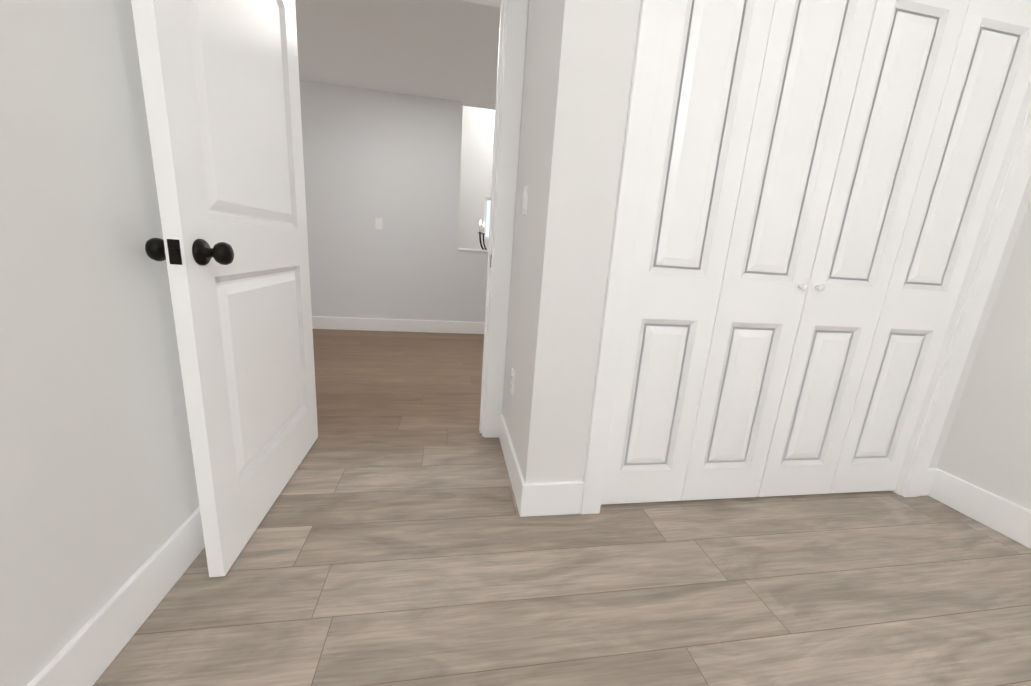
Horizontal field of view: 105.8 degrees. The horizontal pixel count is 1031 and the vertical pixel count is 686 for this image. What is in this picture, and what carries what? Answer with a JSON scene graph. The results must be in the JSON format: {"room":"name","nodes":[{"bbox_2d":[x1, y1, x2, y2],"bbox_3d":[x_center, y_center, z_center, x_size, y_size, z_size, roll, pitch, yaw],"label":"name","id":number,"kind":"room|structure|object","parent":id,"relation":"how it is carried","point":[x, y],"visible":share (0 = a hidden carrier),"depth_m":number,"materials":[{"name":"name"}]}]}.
{"room":"empty bedroom","nodes":[
{"label":"empty bedroom","id":0,"kind":"room"},
{"bbox_2d":[0,0,198,685],"bbox_3d":[-0.741,-0.194,-0.413,0.110,2.440,4.310,2,13,-10],"label":"wall","id":1,"kind":"structure","parent":0,"point":[99,502],"depth_m":0.81,"materials":[{"name":"white paint"}]},
{"bbox_2d":[27,506,204,685],"bbox_3d":[-0.767,0.911,-0.086,0.014,0.140,4.200,2,13,-10],"label":"baseboard","id":2,"kind":"structure","parent":1,"relation":"attached to","point":[89,651],"depth_m":0.93,"materials":[{"name":"white wood"}]},
{"bbox_2d":[131,0,317,576],"bbox_3d":[-0.870,-0.407,1.312,0.182,2.020,0.880,2,14,-10],"label":"entry door","id":3,"kind":"structure","parent":1,"relation":"in","point":[221,84],"depth_m":1.15,"materials":[{"name":"white painted wood"},{"name":"dark bronze metal"}]},
{"bbox_2d":[299,80,487,321],"bbox_3d":[-0.627,-1.314,4.353,4.300,2.440,0.110,2,13,-10],"label":"wall","id":4,"kind":"structure","parent":0,"point":[392,160],"depth_m":4.13,"materials":[{"name":"white paint"}]},
{"bbox_2d":[375,218,381,228],"bbox_3d":[-1.457,-1.274,4.156,0.070,0.115,0.012,2,13,-10],"label":"light switch","id":5,"kind":"object","parent":4,"relation":"attached to","point":[378,223],"visible":1,"depth_m":4.15,"materials":[{"name":"white plastic"}]},
{"bbox_2d":[312,316,484,333],"bbox_3d":[-0.695,-0.182,4.558,4.300,0.140,0.014,2,13,-10],"label":"baseboard","id":6,"kind":"structure","parent":4,"relation":"attached to","point":[346,323],"depth_m":4.43,"materials":[{"name":"white wood"}]},
{"bbox_2d":[458,248,487,251],"bbox_3d":[0.410,-1.035,4.600,2.157,0.025,0.150,2,13,-10],"label":"trim","id":7,"kind":"structure","parent":4,"relation":"on","point":[467,249],"depth_m":4.37,"materials":[{"name":"white wood"}]},
{"bbox_2d":[295,0,499,109],"bbox_3d":[0.093,-1.710,0.669,5.000,0.120,7.210,2,13,-10],"label":"ceiling","id":8,"kind":"structure","parent":0,"point":[444,49],"depth_m":2.98,"materials":[{"name":"white paint"}]},
{"bbox_2d":[458,106,494,249],"bbox_3d":[-0.886,-2.148,5.929,4.300,3.300,0.110,2,13,-10],"label":"wall","id":9,"kind":"structure","parent":0,"point":[478,126],"depth_m":5.82,"materials":[{"name":"white paint"}]},
{"bbox_2d":[484,197,490,238],"bbox_3d":[-0.010,-1.919,6.136,0.990,0.620,0.050,2,13,-10],"label":"window","id":10,"kind":"structure","parent":9,"relation":"in","point":[485,203],"depth_m":6.01,"materials":[{"name":"white"}]},
{"bbox_2d":[502,0,556,465],"bbox_3d":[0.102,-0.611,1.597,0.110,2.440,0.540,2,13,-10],"label":"wall","id":11,"kind":"structure","parent":0,"point":[539,50],"depth_m":1.57,"materials":[{"name":"white paint"}]},
{"bbox_2d":[463,0,527,437],"bbox_3d":[-0.539,-0.554,1.831,1.055,2.136,0.128,2,13,-10],"label":"door frame","id":12,"kind":"structure","parent":11,"relation":"attached to","point":[514,54],"depth_m":1.83,"materials":[{"name":"white wood"}]},
{"bbox_2d":[499,414,524,512],"bbox_3d":[-0.026,0.520,1.788,0.014,0.140,0.630,2,13,-10],"label":"baseboard","id":13,"kind":"structure","parent":11,"relation":"attached to","point":[514,469],"depth_m":1.70,"materials":[{"name":"white wood"}]},
{"bbox_2d":[510,368,514,395],"bbox_3d":[-0.015,0.179,1.794,0.008,0.115,0.070,2,13,-10],"label":"outlet","id":14,"kind":"object","parent":11,"relation":"attached to","point":[512,381],"visible":1,"depth_m":1.78,"materials":[{"name":"white plastic"}]},
{"bbox_2d":[522,185,527,215],"bbox_3d":[0.036,-0.588,1.613,0.012,0.115,0.070,2,13,-10],"label":"light switch","id":15,"kind":"object","parent":11,"relation":"attached to","point":[525,197],"visible":1,"depth_m":1.59,"materials":[{"name":"white plastic"}]},
{"bbox_2d":[93,329,1030,685],"bbox_3d":[-0.240,0.544,2.186,5.000,0.120,9.150,2,13,-10],"label":"floor","id":16,"kind":"structure","parent":0,"point":[395,539],"depth_m":1.22,"materials":[{"name":"brown wood"}]},
{"bbox_2d":[520,0,1030,482],"bbox_3d":[1.062,-0.508,1.448,1.953,2.440,0.110,2,13,-10],"label":"wall","id":17,"kind":"structure","parent":0,"point":[594,47],"depth_m":1.29,"materials":[{"name":"white paint"}]},
{"bbox_2d":[519,481,583,516],"bbox_3d":[0.139,0.599,1.500,0.243,0.140,0.014,2,13,-10],"label":"baseboard","id":18,"kind":"structure","parent":17,"relation":"attached to","point":[549,498],"depth_m":1.49,"materials":[{"name":"white wood"}]},
{"bbox_2d":[601,0,774,504],"bbox_3d":[0.582,-0.315,1.396,0.365,2.000,0.032,2,13,-10],"label":"closet door","id":19,"kind":"structure","parent":17,"relation":"in","point":[712,60],"depth_m":1.37,"materials":[{"name":"white wood"}]},
{"bbox_2d":[681,0,875,500],"bbox_3d":[0.947,-0.302,1.447,0.365,2.000,0.060,2,13,-10],"label":"closet door","id":20,"kind":"structure","parent":17,"relation":"in","point":[814,51],"depth_m":1.42,"materials":[{"name":"white wood"}]},
{"bbox_2d":[580,0,1030,513],"bbox_3d":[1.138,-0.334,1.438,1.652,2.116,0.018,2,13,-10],"label":"trim","id":21,"kind":"structure","parent":17,"relation":"attached to","point":[649,45],"depth_m":1.42,"materials":[{"name":"white wood"}]},
{"bbox_2d":[758,0,969,496],"bbox_3d":[1.312,-0.292,1.513,0.365,2.000,0.060,2,13,-10],"label":"closet door","id":22,"kind":"structure","parent":17,"relation":"in","point":[907,58],"depth_m":1.48,"materials":[{"name":"white wood"}]},
{"bbox_2d":[919,468,936,495],"bbox_3d":[1.912,0.648,1.817,0.060,0.140,0.014,2,13,-10],"label":"baseboard","id":23,"kind":"structure","parent":17,"relation":"attached to","point":[928,481],"depth_m":1.81,"materials":[{"name":"white wood"}]},
{"bbox_2d":[829,0,1030,492],"bbox_3d":[1.672,-0.285,1.591,0.365,2.000,0.032,2,13,-10],"label":"closet door","id":24,"kind":"structure","parent":17,"relation":"in","point":[987,82],"depth_m":1.54,"materials":[{"name":"white wood"}]},
{"bbox_2d":[936,199,1030,510],"bbox_3d":[1.967,-0.640,2.271,0.110,2.440,8.770,2,13,-10],"label":"wall","id":25,"kind":"structure","parent":0,"point":[987,446],"depth_m":1.60,"materials":[{"name":"white paint"}]},
{"bbox_2d":[928,468,1030,548],"bbox_3d":[2.239,1.070,0.131,0.014,0.140,3.550,2,13,-10],"label":"baseboard","id":26,"kind":"structure","parent":25,"relation":"attached to","point":[1007,518],"depth_m":1.64,"materials":[{"name":"white wood"}]},
{"bbox_3d":[-0.602,-3.634,4.851,5.000,0.120,1.940,2,13,-10],"label":"ceiling","id":27,"kind":"structure","parent":0,"visible":0},
{"bbox_2d":[478,220,486,249],"bbox_3d":[-0.114,-2.374,5.112,0.688,2.380,0.704,2,13,-10],"label":"chandelier","id":28,"kind":"object","parent":27,"relation":"hanging from","point":[479,232],"visible":0.15,"depth_m":5.23,"materials":[{"name":"black"}]},
{"label":"outside","id":29,"kind":"structure","parent":0,"visible":0},
{"bbox_2d":[485,201,490,236],"bbox_3d":[-0.052,-1.980,6.381,1.390,1.020,0.020,2,13,-10],"label":"sky","id":30,"kind":"structure","parent":29,"point":[488,218],"depth_m":6.30,"materials":[{"name":"white"}]}
]}

